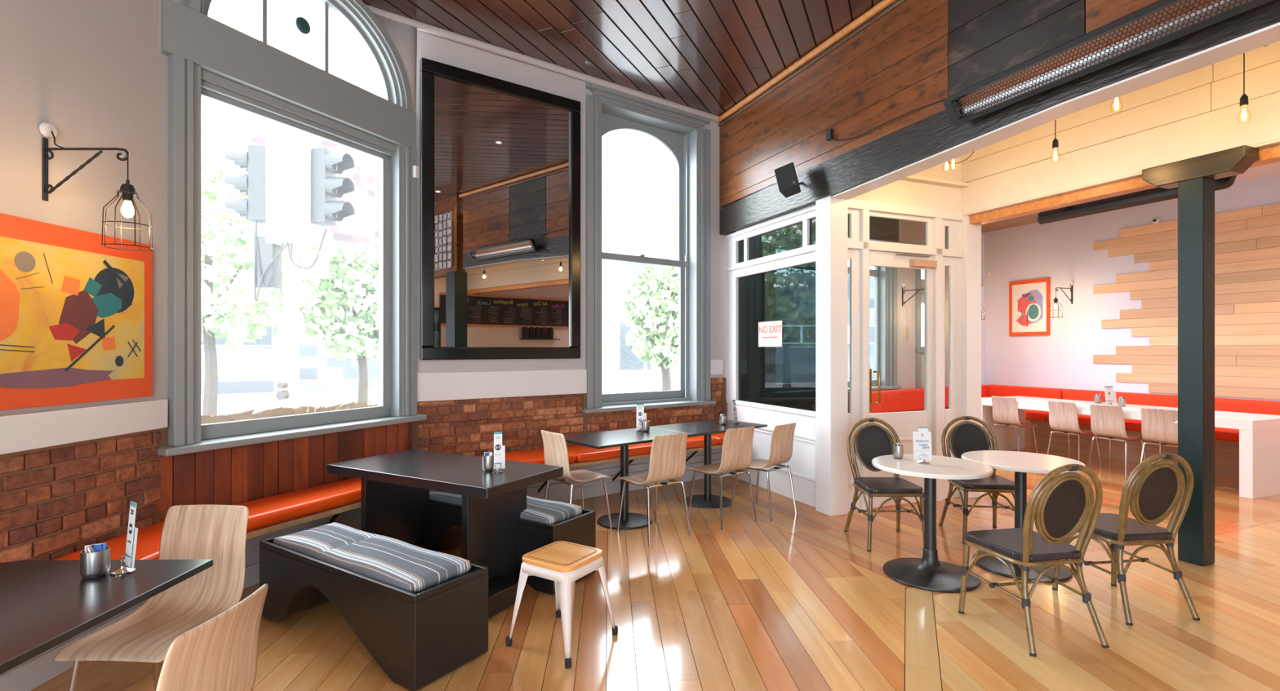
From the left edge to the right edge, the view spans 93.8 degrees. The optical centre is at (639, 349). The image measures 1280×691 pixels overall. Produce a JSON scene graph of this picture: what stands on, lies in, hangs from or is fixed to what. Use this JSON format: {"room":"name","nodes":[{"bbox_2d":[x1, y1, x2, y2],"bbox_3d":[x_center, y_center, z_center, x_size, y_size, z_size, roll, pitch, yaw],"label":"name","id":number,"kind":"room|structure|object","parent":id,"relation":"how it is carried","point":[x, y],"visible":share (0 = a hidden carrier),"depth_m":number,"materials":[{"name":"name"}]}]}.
{"room":"cafe","nodes":[
{"label":"cafe","id":0,"kind":"room"},
{"bbox_2d":[0,0,168,690],"bbox_3d":[-2.833,-0.635,1.500,0.335,4.270,4.000,0,0,0],"label":"wall","id":1,"kind":"structure","parent":0,"point":[95,71],"depth_m":2.90,"materials":[{"name":"white paint"}]},
{"bbox_2d":[0,213,151,410],"bbox_3d":[-2.681,-0.158,2.401,0.038,0.825,1.750,0,0,0],"label":"painting","id":2,"kind":"object","parent":1,"relation":"attached to","point":[76,311],"visible":0.98,"depth_m":2.80,"materials":[{"name":"orange fabric"}]},
{"bbox_2d":[38,122,153,251],"bbox_3d":[-2.465,-0.745,2.704,0.469,0.568,0.183,0,0,-5],"label":"wall lamp","id":3,"kind":"object","parent":1,"relation":"attached to","point":[47,130],"visible":1,"depth_m":2.71,"materials":[{"name":"black metal"}]},
{"bbox_2d":[245,444,723,540],"bbox_3d":[-1.348,1.212,4.159,1.878,0.353,7.516,0,0,29],"label":"bench","id":4,"kind":"object","parent":1,"relation":"attached to","point":[335,512],"visible":0.2,"depth_m":3.92,"materials":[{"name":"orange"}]},
{"bbox_2d":[53,520,164,560],"bbox_3d":[-2.470,0.995,2.037,0.420,0.079,2.674,0,0,0],"label":"bench cushion","id":5,"kind":"object","parent":4,"relation":"on","point":[148,538],"visible":0.12,"depth_m":2.92,"materials":[{"name":"orange leather"}]},
{"bbox_2d":[234,478,360,532],"bbox_3d":[-2.086,0.992,4.101,0.410,0.084,1.755,0,0,25],"label":"bench cushion","id":6,"kind":"object","parent":4,"relation":"on","point":[265,512],"visible":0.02,"depth_m":3.78,"materials":[{"name":"orange leather"}]},
{"bbox_2d":[475,448,575,465],"bbox_3d":[-1.242,0.995,5.259,1.288,0.079,0.510,0,0,-36],"label":"bench cushion","id":7,"kind":"object","parent":4,"relation":"on","point":[533,456],"visible":0.2,"depth_m":5.39,"materials":[{"name":"orange leather"}]},
{"bbox_2d":[566,443,651,462],"bbox_3d":[-0.350,0.995,5.907,0.882,0.079,0.510,0,0,-36],"label":"bench cushion","id":8,"kind":"object","parent":4,"relation":"on","point":[582,454],"visible":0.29,"depth_m":5.69,"materials":[{"name":"orange leather"}]},
{"bbox_2d":[642,435,717,448],"bbox_3d":[0.358,0.995,6.422,0.832,0.079,0.510,0,0,-36],"label":"bench cushion","id":9,"kind":"object","parent":4,"relation":"on","point":[693,442],"visible":0.32,"depth_m":6.31,"materials":[{"name":"orange leather"}]},
{"bbox_2d":[711,432,725,444],"bbox_3d":[0.890,0.995,6.808,0.447,0.079,0.510,0,0,-36],"label":"bench cushion","id":10,"kind":"object","parent":4,"relation":"on","point":[719,437],"visible":0.3,"depth_m":6.54,"materials":[{"name":"orange leather"}]},
{"bbox_2d":[155,414,418,589],"bbox_3d":[-2.398,1.025,4.237,0.280,0.950,1.923,0,0,25],"label":"wall","id":11,"kind":"structure","parent":0,"point":[233,476],"depth_m":3.91,"materials":[{"name":"brown wood"}]},
{"bbox_2d":[157,0,426,457],"bbox_3d":[-2.321,-1.052,4.235,0.260,3.295,1.935,0,0,25],"label":"window","id":12,"kind":"structure","parent":11,"relation":"in","point":[210,59],"depth_m":4.03,"materials":[{"name":"grey paint"}]},
{"bbox_3d":[-2.706,0.820,4.380,0.300,0.360,1.800,0,0,25],"label":"planter box","id":13,"kind":"object","parent":11,"relation":"attached to","visible":0},
{"bbox_2d":[200,400,378,424],"bbox_3d":[-2.649,0.531,4.442,0.250,0.208,1.724,0,0,25],"label":"grass","id":14,"kind":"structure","parent":13,"relation":"on","point":[281,411],"depth_m":4.36,"materials":[{"name":"brown"}]},
{"bbox_2d":[174,0,417,113],"bbox_3d":[-2.412,-2.237,4.253,0.270,1.114,1.922,0,0,25],"label":"wall","id":15,"kind":"structure","parent":0,"point":[403,37],"depth_m":5.00,"materials":[{"name":"white paint"}]},
{"bbox_2d":[416,29,727,502],"bbox_3d":[-0.473,-0.650,6.270,3.770,4.300,0.318,0,0,-36],"label":"wall","id":16,"kind":"structure","parent":0,"point":[464,402],"depth_m":5.75,"materials":[{"name":"white paint"}]},
{"bbox_2d":[419,57,580,359],"bbox_3d":[-1.239,-1.198,5.564,1.560,2.575,0.060,0,0,-36],"label":"framed mirror","id":17,"kind":"object","parent":16,"relation":"attached to","point":[500,160],"visible":1,"depth_m":5.49,"materials":[{"name":"mirror"}]},
{"bbox_2d":[366,4,719,121],"bbox_3d":[-1.127,-2.750,5.484,0.812,0.067,5.324,0,0,43],"label":"trim","id":18,"kind":"structure","parent":16,"relation":"attached to","point":[421,26],"depth_m":5.66,"materials":[{"name":"white paint"}]},
{"bbox_2d":[582,81,715,413],"bbox_3d":[0.078,-1.045,6.669,1.770,3.380,0.360,0,0,-36],"label":"window","id":19,"kind":"structure","parent":16,"relation":"in","point":[681,131],"depth_m":6.91,"materials":[{"name":"grey paint"}]},
{"bbox_2d":[715,0,896,123],"bbox_3d":[1.976,-2.740,4.641,0.064,0.064,5.469,0,0,-22],"label":"trim","id":20,"kind":"structure","parent":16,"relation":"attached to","point":[882,4],"depth_m":5.53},
{"bbox_2d":[361,0,881,115],"bbox_3d":[1.196,-2.800,1.929,7.992,0.060,11.058,0,0,0],"label":"ceiling","id":21,"kind":"structure","parent":0,"point":[708,56],"depth_m":5.24,"materials":[{"name":"brown wood"}]},
{"bbox_2d":[31,446,1279,690],"bbox_3d":[4.000,1.525,3.950,14.000,0.050,15.100,0,0,0],"label":"floor","id":22,"kind":"structure","parent":0,"point":[798,602],"depth_m":3.29,"materials":[{"name":"brown wood"}]},
{"bbox_2d":[0,560,213,675],"bbox_3d":[-1.925,1.130,1.336,0.790,0.740,1.672,0,0,0],"label":"table","id":23,"kind":"object","parent":22,"relation":"on","point":[45,605],"visible":1,"depth_m":1.84,"materials":[{"name":"wood"}]},
{"bbox_2d":[80,543,110,579],"bbox_3d":[-1.827,0.707,2.010,0.076,0.107,0.076,0,0,0],"label":"steel cup","id":24,"kind":"object","parent":23,"relation":"on","point":[95,560],"visible":1,"depth_m":1.99,"materials":[{"name":"grey metal"}]},
{"bbox_2d":[109,501,137,576],"bbox_3d":[-1.758,0.644,2.041,0.087,0.232,0.068,0,0,36],"label":"card holder","id":25,"kind":"object","parent":23,"relation":"on","point":[131,539],"visible":1,"depth_m":2.05,"materials":[{"name":"silver metal"}]},
{"bbox_2d":[53,505,253,690],"bbox_3d":[-1.830,1.082,2.311,0.429,0.839,0.495,0,0,2],"label":"chair","id":26,"kind":"object","parent":22,"relation":"on","point":[216,533],"visible":0.85,"depth_m":2.46,"materials":[{"name":"brown wood"}]},
{"bbox_2d":[155,584,268,690],"bbox_3d":[-1.289,1.082,1.545,0.495,0.839,0.429,0,0,1],"label":"chair","id":27,"kind":"object","parent":22,"relation":"on","point":[220,654],"visible":1,"depth_m":1.53,"materials":[{"name":"beige wood"}]},
{"bbox_2d":[259,524,488,690],"bbox_3d":[-1.436,1.285,3.146,1.380,0.430,0.420,0,0,33],"label":"bench","id":28,"kind":"object","parent":22,"relation":"on","point":[418,639],"visible":0.79,"depth_m":2.80,"materials":[{"name":"black paint"}]},
{"bbox_2d":[272,522,471,594],"bbox_3d":[-1.436,1.061,3.146,1.224,0.074,0.363,0,0,33],"label":"striped cushion","id":29,"kind":"object","parent":28,"relation":"on","point":[401,565],"visible":0.94,"depth_m":3.00,"materials":[{"name":"fabric"}]},
{"bbox_2d":[327,449,563,618],"bbox_3d":[-1.268,1.125,3.874,1.400,0.750,0.690,0,0,29],"label":"table","id":30,"kind":"object","parent":22,"relation":"on","point":[396,486],"visible":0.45,"depth_m":3.72,"materials":[{"name":"black paint"}]},
{"bbox_2d":[482,452,493,471],"bbox_3d":[-0.938,0.693,3.707,0.074,0.114,0.074,0,0,0],"label":"steel cup","id":31,"kind":"object","parent":30,"relation":"on","point":[488,457],"visible":0.97,"depth_m":3.68,"materials":[{"name":"grey metal"}]},
{"bbox_2d":[492,431,505,473],"bbox_3d":[-0.864,0.629,3.661,0.076,0.242,0.068,0,0,-12],"label":"card holder","id":32,"kind":"object","parent":30,"relation":"on","point":[499,450],"visible":1,"depth_m":3.68,"materials":[{"name":"white paper"}]},
{"bbox_2d":[426,490,595,595],"bbox_3d":[-0.985,1.285,4.175,1.380,0.430,0.420,0,0,33],"label":"bench","id":33,"kind":"object","parent":22,"relation":"on","point":[443,520],"visible":0.36,"depth_m":3.86,"materials":[{"name":"black paint"}]},
{"bbox_2d":[429,491,582,525],"bbox_3d":[-0.985,1.061,4.175,1.224,0.074,0.363,0,0,33],"label":"striped cushion","id":34,"kind":"object","parent":33,"relation":"on","point":[542,511],"visible":0.4,"depth_m":3.92,"materials":[{"name":"fabric"}]},
{"bbox_2d":[505,541,617,669],"bbox_3d":[-0.398,1.275,3.095,0.418,0.450,0.417,0,0,33],"label":"metal stool","id":35,"kind":"object","parent":22,"relation":"on","point":[563,563],"visible":1,"depth_m":3.01,"materials":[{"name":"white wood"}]},
{"bbox_2d":[541,430,612,531],"bbox_3d":[-0.538,1.082,4.973,0.495,0.839,0.429,0,0,-40],"label":"chair","id":36,"kind":"object","parent":22,"relation":"on","point":[555,449],"visible":0.82,"depth_m":4.87,"materials":[{"name":"beige wood"}]},
{"bbox_2d":[564,427,693,529],"bbox_3d":[-0.135,1.125,5.215,1.038,0.750,0.650,0,0,-40],"label":"table","id":37,"kind":"object","parent":22,"relation":"on","point":[623,438],"visible":0.83,"depth_m":5.18,"materials":[{"name":"black wood"}]},
{"bbox_2d":[635,404,646,431],"bbox_3d":[0.012,0.629,5.559,0.094,0.242,0.068,0,0,3],"label":"card holder","id":38,"kind":"object","parent":37,"relation":"on","point":[641,415],"visible":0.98,"depth_m":5.58,"materials":[{"name":"white paper"}]},
{"bbox_2d":[641,419,649,431],"bbox_3d":[0.052,0.693,5.470,0.072,0.114,0.072,0,0,0],"label":"steel cup","id":39,"kind":"object","parent":37,"relation":"on","point":[645,424],"visible":1,"depth_m":5.44,"materials":[{"name":"grey metal"}]},
{"bbox_2d":[616,432,690,546],"bbox_3d":[0.112,1.082,4.866,0.429,0.839,0.495,0,0,-37],"label":"chair","id":40,"kind":"object","parent":22,"relation":"on","point":[668,452],"visible":1,"depth_m":4.72,"materials":[{"name":"beige wood"}]},
{"bbox_2d":[649,419,767,508],"bbox_3d":[0.665,1.125,5.886,1.038,0.750,0.650,0,0,-40],"label":"table","id":41,"kind":"object","parent":22,"relation":"on","point":[705,428],"visible":0.77,"depth_m":5.85,"materials":[{"name":"black metal"}]},
{"bbox_2d":[719,414,726,425],"bbox_3d":[0.826,0.698,5.970,0.072,0.104,0.072,0,0,0],"label":"steel cup","id":42,"kind":"object","parent":41,"relation":"on","point":[722,418],"visible":1,"depth_m":5.94,"materials":[{"name":"grey metal"}]},
{"bbox_2d":[732,400,739,424],"bbox_3d":[0.983,0.631,6.080,0.068,0.237,0.094,0,0,35],"label":"card holder","id":43,"kind":"object","parent":41,"relation":"on","point":[735,411],"visible":1,"depth_m":6.08,"materials":[{"name":"white paper"}]},
{"bbox_2d":[687,426,756,530],"bbox_3d":[0.722,1.082,5.261,0.429,0.839,0.495,0,0,-37],"label":"chair","id":44,"kind":"object","parent":22,"relation":"on","point":[737,446],"visible":1,"depth_m":5.12,"materials":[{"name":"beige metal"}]},
{"bbox_2d":[730,422,796,522],"bbox_3d":[1.141,1.082,5.492,0.429,0.839,0.495,0,0,-45],"label":"chair","id":45,"kind":"object","parent":22,"relation":"on","point":[782,439],"visible":0.88,"depth_m":5.37,"materials":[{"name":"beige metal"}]},
{"bbox_2d":[844,417,924,551],"bbox_3d":[1.915,1.035,4.708,0.459,0.939,0.536,0,0,0],"label":"rattan chair","id":46,"kind":"object","parent":22,"relation":"on","point":[869,442],"visible":0.93,"depth_m":4.85,"materials":[{"name":"wicker"}]},
{"bbox_2d":[871,454,993,593],"bbox_3d":[1.925,1.129,3.975,0.724,0.742,0.724,0,0,0],"label":"round table","id":47,"kind":"object","parent":22,"relation":"on","point":[927,573],"visible":0.98,"depth_m":3.92,"materials":[{"name":"white stone"}]},
{"bbox_2d":[893,442,903,459],"bbox_3d":[1.794,0.704,4.164,0.068,0.109,0.068,0,0,0],"label":"steel cup","id":48,"kind":"object","parent":47,"relation":"on","point":[898,450],"visible":1,"depth_m":4.14,"materials":[{"name":"grey metal"}]},
{"bbox_2d":[912,426,932,464],"bbox_3d":[1.889,0.639,3.990,0.120,0.237,0.069,0,0,2],"label":"card holder","id":49,"kind":"object","parent":47,"relation":"on","point":[922,439],"visible":1,"depth_m":4.01,"materials":[{"name":"white paper"}]},
{"bbox_2d":[938,416,1014,544],"bbox_3d":[2.746,1.035,4.848,0.459,0.939,0.536,0,0,7],"label":"rattan chair","id":50,"kind":"object","parent":22,"relation":"on","point":[965,437],"visible":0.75,"depth_m":5.01,"materials":[{"name":"wicker"}]},
{"bbox_2d":[991,395,1038,453],"bbox_3d":[5.294,1.082,8.496,0.495,0.839,0.429,0,0,-25],"label":"chair","id":51,"kind":"object","parent":22,"relation":"on","point":[1005,410],"visible":0.98,"depth_m":8.40,"materials":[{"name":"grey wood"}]},
{"bbox_2d":[961,450,1085,582],"bbox_3d":[2.630,1.129,4.140,0.724,0.742,0.724,0,0,0],"label":"round table","id":52,"kind":"object","parent":22,"relation":"on","point":[1020,463],"visible":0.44,"depth_m":4.09,"materials":[{"name":"white stone"}]},
{"bbox_2d":[958,464,1109,657],"bbox_3d":[2.085,1.035,3.203,0.459,0.939,0.536,0,0,-12],"label":"rattan chair","id":53,"kind":"object","parent":22,"relation":"on","point":[1060,505],"visible":1,"depth_m":3.03,"materials":[{"name":"wicker"}]},
{"bbox_2d":[1047,400,1102,467],"bbox_3d":[5.588,1.082,7.731,0.495,0.839,0.429,0,0,-20],"label":"chair","id":54,"kind":"object","parent":22,"relation":"on","point":[1063,415],"visible":0.93,"depth_m":7.64,"materials":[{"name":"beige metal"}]},
{"bbox_2d":[1087,404,1146,478],"bbox_3d":[5.774,1.082,7.256,0.495,0.839,0.429,0,0,-22],"label":"chair","id":55,"kind":"object","parent":22,"relation":"on","point":[1106,421],"visible":0.98,"depth_m":7.17,"materials":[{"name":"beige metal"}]},
{"bbox_2d":[1052,453,1199,626],"bbox_3d":[2.837,1.035,3.523,0.459,0.939,0.536,0,0,-9],"label":"rattan chair","id":56,"kind":"object","parent":22,"relation":"on","point":[1152,491],"visible":0.86,"depth_m":3.34,"materials":[{"name":"wicker"}]},
{"bbox_2d":[981,395,1279,499],"bbox_3d":[5.970,1.107,7.597,0.920,0.786,3.080,0,0,-22],"label":"table","id":57,"kind":"object","parent":22,"relation":"on","point":[1259,433],"visible":0.7,"depth_m":6.17,"materials":[{"name":"white laminate"}]},
{"bbox_2d":[1093,394,1102,403],"bbox_3d":[6.090,0.655,7.970,0.080,0.119,0.080,0,0,0],"label":"steel cup","id":58,"kind":"object","parent":57,"relation":"on","point":[1097,398],"visible":1,"depth_m":7.94,"materials":[{"name":"grey metal"}]},
{"bbox_2d":[1104,386,1116,404],"bbox_3d":[6.114,0.595,7.756,0.189,0.237,0.068,0,0,-14],"label":"card holder","id":59,"kind":"object","parent":57,"relation":"on","point":[1110,397],"visible":1,"depth_m":7.77,"materials":[{"name":"white paper"}]},
{"bbox_2d":[1117,396,1125,407],"bbox_3d":[6.030,0.655,7.500,0.080,0.119,0.080,0,0,0],"label":"steel cup","id":60,"kind":"object","parent":57,"relation":"on","point":[1121,401],"visible":0.97,"depth_m":7.47,"materials":[{"name":"grey metal"}]},
{"bbox_2d":[1025,419,1239,478],"bbox_3d":[5.858,1.290,6.090,3.680,0.420,7.780,0,0,-22],"label":"bench","id":61,"kind":"object","parent":22,"relation":"on","point":[1226,453],"visible":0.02,"depth_m":8.12,"materials":[{"name":"brown wood"}]},
{"bbox_2d":[1025,409,1048,421],"bbox_3d":[6.075,1.010,9.663,0.535,0.139,1.248,0,0,-22],"label":"bench cushion","id":62,"kind":"object","parent":61,"relation":"on","point":[1040,415],"visible":0.2,"depth_m":9.11,"materials":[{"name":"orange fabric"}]},
{"bbox_2d":[986,385,1063,399],"bbox_3d":[6.246,0.771,9.734,0.185,0.333,1.248,0,0,-22],"label":"bench cushion","id":63,"kind":"object","parent":62,"relation":"on","point":[992,390],"visible":0.44,"depth_m":9.66,"materials":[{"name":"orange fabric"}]},
{"bbox_2d":[1046,413,1141,431],"bbox_3d":[6.621,1.010,8.342,0.535,0.139,1.588,0,0,-22],"label":"bench cushion","id":64,"kind":"object","parent":61,"relation":"on","point":[1130,424],"visible":0.24,"depth_m":8.00,"materials":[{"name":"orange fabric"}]},
{"bbox_2d":[1062,389,1177,408],"bbox_3d":[6.792,0.771,8.412,0.185,0.333,1.588,0,0,-22],"label":"bench backrest","id":65,"kind":"object","parent":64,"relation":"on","point":[1142,399],"visible":0.27,"depth_m":8.24,"materials":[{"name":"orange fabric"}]},
{"bbox_2d":[1214,427,1239,442],"bbox_3d":[7.213,1.010,6.910,0.535,0.139,1.488,0,0,-22],"label":"bench cushion","id":66,"kind":"object","parent":61,"relation":"on","point":[1220,433],"visible":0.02,"depth_m":7.03,"materials":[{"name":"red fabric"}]},
{"bbox_2d":[1214,397,1279,415],"bbox_3d":[7.384,0.771,6.980,0.185,0.333,1.488,0,0,-22],"label":"bench cushion","id":67,"kind":"object","parent":66,"relation":"on","point":[1241,406],"visible":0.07,"depth_m":7.13,"materials":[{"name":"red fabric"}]},
{"bbox_3d":[4.382,1.010,9.055,3.020,0.139,0.837,0,0,-22],"label":"bench cushion","id":68,"kind":"object","parent":61,"relation":"on","visible":0},
{"bbox_2d":[869,385,986,413],"bbox_3d":[4.459,0.771,9.347,3.451,0.333,0.157,0,0,-33],"label":"bench cushion","id":69,"kind":"object","parent":68,"relation":"on","point":[900,400],"visible":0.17,"depth_m":8.92,"materials":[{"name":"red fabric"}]},
{"bbox_2d":[1139,408,1177,463],"bbox_3d":[6.015,1.082,6.803,0.495,0.839,0.429,0,0,-24],"label":"chair","id":70,"kind":"object","parent":22,"relation":"on","point":[1157,425],"visible":0.66,"depth_m":6.73,"materials":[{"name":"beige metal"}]},
{"bbox_2d":[1142,145,1258,566],"bbox_3d":[3.928,0.079,4.226,0.170,2.842,0.590,0,0,-22],"label":"column","id":71,"kind":"structure","parent":22,"relation":"on","point":[1194,178],"depth_m":4.17,"materials":[{"name":"grey metal"}]},
{"bbox_2d":[724,195,848,516],"bbox_3d":[1.421,0.058,6.329,0.198,2.885,1.988,0,0,-22],"label":"wall partition","id":72,"kind":"structure","parent":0,"point":[791,268],"depth_m":5.97,"materials":[{"name":"white paint"}]},
{"bbox_2d":[758,320,782,346],"bbox_3d":[1.386,-0.165,6.394,0.006,0.270,0.430,0,0,-22],"label":"paper sign","id":73,"kind":"object","parent":72,"relation":"attached to","point":[770,333],"visible":1,"depth_m":6.38,"materials":[{"name":"beige paper"}]},
{"bbox_2d":[832,22,1279,199],"bbox_3d":[2.471,-1.408,3.796,0.185,0.092,3.470,0,0,-22],"label":"trim","id":74,"kind":"structure","parent":72,"relation":"attached to","point":[1270,34],"depth_m":3.45,"materials":[{"name":"white paint"}]},
{"bbox_2d":[852,156,969,212],"bbox_3d":[2.570,-1.917,5.759,1.470,1.065,0.180,0,0,-22],"label":"wall","id":75,"kind":"structure","parent":0,"point":[935,187],"depth_m":5.85,"materials":[{"name":"beige paint"}]},
{"bbox_2d":[848,198,981,511],"bbox_3d":[2.641,0.058,5.853,1.710,2.885,0.200,0,0,-22],"label":"door frame","id":76,"kind":"structure","parent":75,"relation":"in","point":[962,256],"depth_m":5.92,"materials":[{"name":"white paint"}]},
{"bbox_2d":[869,250,937,507],"bbox_3d":[2.519,0.281,5.750,0.841,2.418,0.122,0,0,-22],"label":"door","id":77,"kind":"structure","parent":76,"relation":"attached to","point":[904,424],"depth_m":5.81,"materials":[{"name":"white paint"}]},
{"bbox_2d":[848,219,984,413],"bbox_3d":[3.579,-0.450,9.045,6.250,3.900,0.285,0,0,-33],"label":"wall","id":78,"kind":"structure","parent":0,"point":[910,354],"depth_m":9.38,"materials":[{"name":"white paint"}]},
{"bbox_2d":[848,213,898,242],"bbox_3d":[2.236,-1.360,6.632,1.400,0.280,0.250,0,0,-22],"label":"window","id":79,"kind":"structure","parent":78,"relation":"in","point":[881,229],"depth_m":6.70,"materials":[{"name":"brown glass"}]},
{"bbox_2d":[848,266,901,392],"bbox_3d":[2.688,-0.460,8.388,2.880,2.120,0.250,0,0,-33],"label":"window","id":80,"kind":"structure","parent":78,"relation":"in","point":[885,278],"depth_m":9.04,"materials":[{"name":"grey paint"}]},
{"bbox_2d":[901,283,924,319],"bbox_3d":[4.163,-0.735,8.992,0.183,0.568,0.508,0,0,-38],"label":"wall lamp","id":81,"kind":"object","parent":78,"relation":"attached to","point":[903,285],"visible":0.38,"depth_m":9.18,"materials":[{"name":"black metal"}]},
{"bbox_2d":[718,0,1158,208],"bbox_3d":[2.080,-2.240,4.718,0.231,1.100,5.470,0,0,-22],"label":"wall","id":82,"kind":"structure","parent":0,"point":[910,55],"depth_m":4.74,"materials":[{"name":"brown wood"}]},
{"bbox_2d":[826,99,944,141],"bbox_3d":[1.950,-1.855,4.744,0.036,0.219,1.381,0,0,-23],"label":"pipe","id":83,"kind":"object","parent":82,"relation":"attached to","point":[829,133],"visible":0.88,"depth_m":4.96,"materials":[{"name":"black"}]},
{"bbox_2d":[719,0,1279,235],"bbox_3d":[2.096,-1.577,4.723,0.221,0.405,5.470,0,0,-22],"label":"beam","id":84,"kind":"structure","parent":82,"relation":"attached to","point":[932,135],"depth_m":4.36,"materials":[{"name":"black wood"}]},
{"bbox_2d":[773,162,803,197],"bbox_3d":[1.433,-1.601,5.687,0.254,0.306,0.306,0,0,37],"label":"wall speaker","id":85,"kind":"object","parent":84,"relation":"attached to","point":[786,177],"visible":0.98,"depth_m":5.60,"materials":[{"name":"black plastic"}]},
{"bbox_2d":[943,0,1273,125],"bbox_3d":[2.449,-1.613,3.295,0.190,0.195,1.700,0,0,-22],"label":"heater","id":86,"kind":"object","parent":84,"relation":"attached to","point":[1160,22],"visible":1,"depth_m":3.22,"materials":[{"name":"black metal"}]},
{"bbox_2d":[667,161,1279,232],"bbox_3d":[5.397,-2.075,4.612,6.100,0.050,11.400,0,0,-22],"label":"ceiling","id":87,"kind":"structure","parent":0,"point":[1029,219],"depth_m":8.56,"materials":[{"name":"brown"}]},
{"bbox_2d":[960,40,1279,225],"bbox_3d":[4.565,-1.855,3.164,0.266,1.190,6.360,0,0,-22],"label":"wall","id":88,"kind":"structure","parent":0,"point":[1104,153],"depth_m":4.69,"materials":[{"name":"beige wood"}]},
{"bbox_2d":[1035,175,1236,224],"bbox_3d":[4.120,-1.294,5.111,0.191,0.191,1.450,0,0,-22],"label":"heater","id":89,"kind":"object","parent":88,"relation":"attached to","point":[1156,194],"visible":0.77,"depth_m":5.11,"materials":[{"name":"black metal"}]},
{"bbox_2d":[984,174,1279,401],"bbox_3d":[8.206,-0.350,5.508,0.224,3.700,10.910,0,0,-22],"label":"wall","id":90,"kind":"structure","parent":0,"point":[1119,331],"depth_m":8.37,"materials":[{"name":"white paint"}]},
{"bbox_2d":[1008,277,1049,336],"bbox_3d":[6.335,-0.680,9.760,0.030,0.910,0.660,0,0,-23],"label":"framed picture","id":91,"kind":"object","parent":90,"relation":"attached to","point":[1028,300],"visible":1,"depth_m":9.75,"materials":[{"name":"orange paper"}]},
{"bbox_2d":[1048,280,1073,318],"bbox_3d":[6.388,-0.765,9.054,0.469,0.568,0.183,0,0,-17],"label":"wall lamp","id":92,"kind":"object","parent":90,"relation":"attached to","point":[1071,282],"visible":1,"depth_m":9.06,"materials":[{"name":"black metal"}]},
{"bbox_2d":[1151,217,1159,223],"bbox_3d":[6.993,-1.750,8.127,0.062,0.090,0.090,0,0,-22],"label":"security camera","id":93,"kind":"object","parent":90,"relation":"on","point":[1157,220],"visible":1,"depth_m":8.11,"materials":[{"name":"white paint"}]},
{"bbox_3d":[3.831,-2.475,2.774,1.600,0.050,6.600,0,0,-22],"label":"ceiling","id":94,"kind":"structure","parent":0,"visible":0},
{"bbox_2d":[1049,120,1060,164],"bbox_3d":[3.050,-1.907,4.400,0.064,1.085,0.064,0,0,0],"label":"pendant bulb","id":95,"kind":"object","parent":94,"relation":"hanging from","point":[1055,143],"visible":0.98,"depth_m":4.39,"materials":[{"name":"glass"}]},
{"bbox_2d":[1110,97,1123,113],"bbox_3d":[2.990,-1.962,3.760,0.064,0.955,0.064,0,0,0],"label":"pendant bulb","id":96,"kind":"object","parent":94,"relation":"hanging from","point":[1117,98],"visible":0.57,"depth_m":3.76,"materials":[{"name":"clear glass"}]},
{"bbox_2d":[1236,53,1251,124],"bbox_3d":[3.760,-1.927,3.730,0.064,1.045,0.064,0,0,0],"label":"pendant bulb","id":97,"kind":"object","parent":94,"relation":"hanging from","point":[1244,98],"visible":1,"depth_m":3.73,"materials":[{"name":"black metal"}]},
{"label":"outside","id":98,"kind":"structure","parent":0,"visible":0},
{"bbox_2d":[200,382,679,415],"bbox_3d":[-32.436,1.825,39.037,120.000,0.050,86.000,0,0,-38],"label":"street","id":99,"kind":"structure","parent":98,"point":[230,404],"depth_m":22.73,"materials":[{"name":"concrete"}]},
{"bbox_2d":[200,163,330,416],"bbox_3d":[-8.993,-1.053,12.521,4.583,5.718,4.626,0,0,0],"label":"street tree","id":100,"kind":"object","parent":99,"relation":"on","point":[237,308],"visible":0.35,"depth_m":11.94,"materials":[{"name":"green plant"}]},
{"bbox_2d":[224,119,355,408],"bbox_3d":[-4.660,-0.650,7.983,1.596,4.900,0.387,0,0,0],"label":"traffic signal","id":101,"kind":"object","parent":99,"relation":"on","point":[291,184],"visible":0.98,"depth_m":7.90,"materials":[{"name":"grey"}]},
{"bbox_2d":[200,264,378,395],"bbox_3d":[-19.316,-0.800,27.188,26.000,5.200,8.120,0,0,-36],"label":"building","id":102,"kind":"structure","parent":99,"relation":"on","point":[252,367],"depth_m":25.19,"materials":[{"name":"grey paint"}]},
{"bbox_2d":[243,114,378,265],"bbox_3d":[-20.351,-5.700,39.236,9.000,15.000,8.000,0,0,-36],"label":"building","id":103,"kind":"structure","parent":99,"relation":"on","point":[362,227],"depth_m":36.52,"materials":[{"name":"white"}]},
{"bbox_2d":[298,243,378,404],"bbox_3d":[-7.167,-0.476,15.476,2.978,4.568,3.019,0,0,0],"label":"street tree","id":104,"kind":"object","parent":99,"relation":"on","point":[353,337],"visible":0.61,"depth_m":14.64,"materials":[{"name":"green plant"}]},
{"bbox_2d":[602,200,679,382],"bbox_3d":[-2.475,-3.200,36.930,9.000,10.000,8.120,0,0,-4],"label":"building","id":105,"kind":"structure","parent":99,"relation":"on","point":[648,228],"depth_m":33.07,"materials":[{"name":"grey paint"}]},
{"bbox_2d":[621,264,679,391],"bbox_3d":[0.639,-0.255,15.024,2.224,4.128,2.198,0,0,0],"label":"street tree","id":106,"kind":"object","parent":99,"relation":"on","point":[653,320],"visible":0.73,"depth_m":14.36,"materials":[{"name":"green plant"}]},
{"bbox_2d":[848,274,874,381],"bbox_3d":[8.806,-1.150,35.935,11.500,5.900,8.120,0,0,3],"label":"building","id":107,"kind":"structure","parent":99,"relation":"on","point":[871,278],"depth_m":31.81,"materials":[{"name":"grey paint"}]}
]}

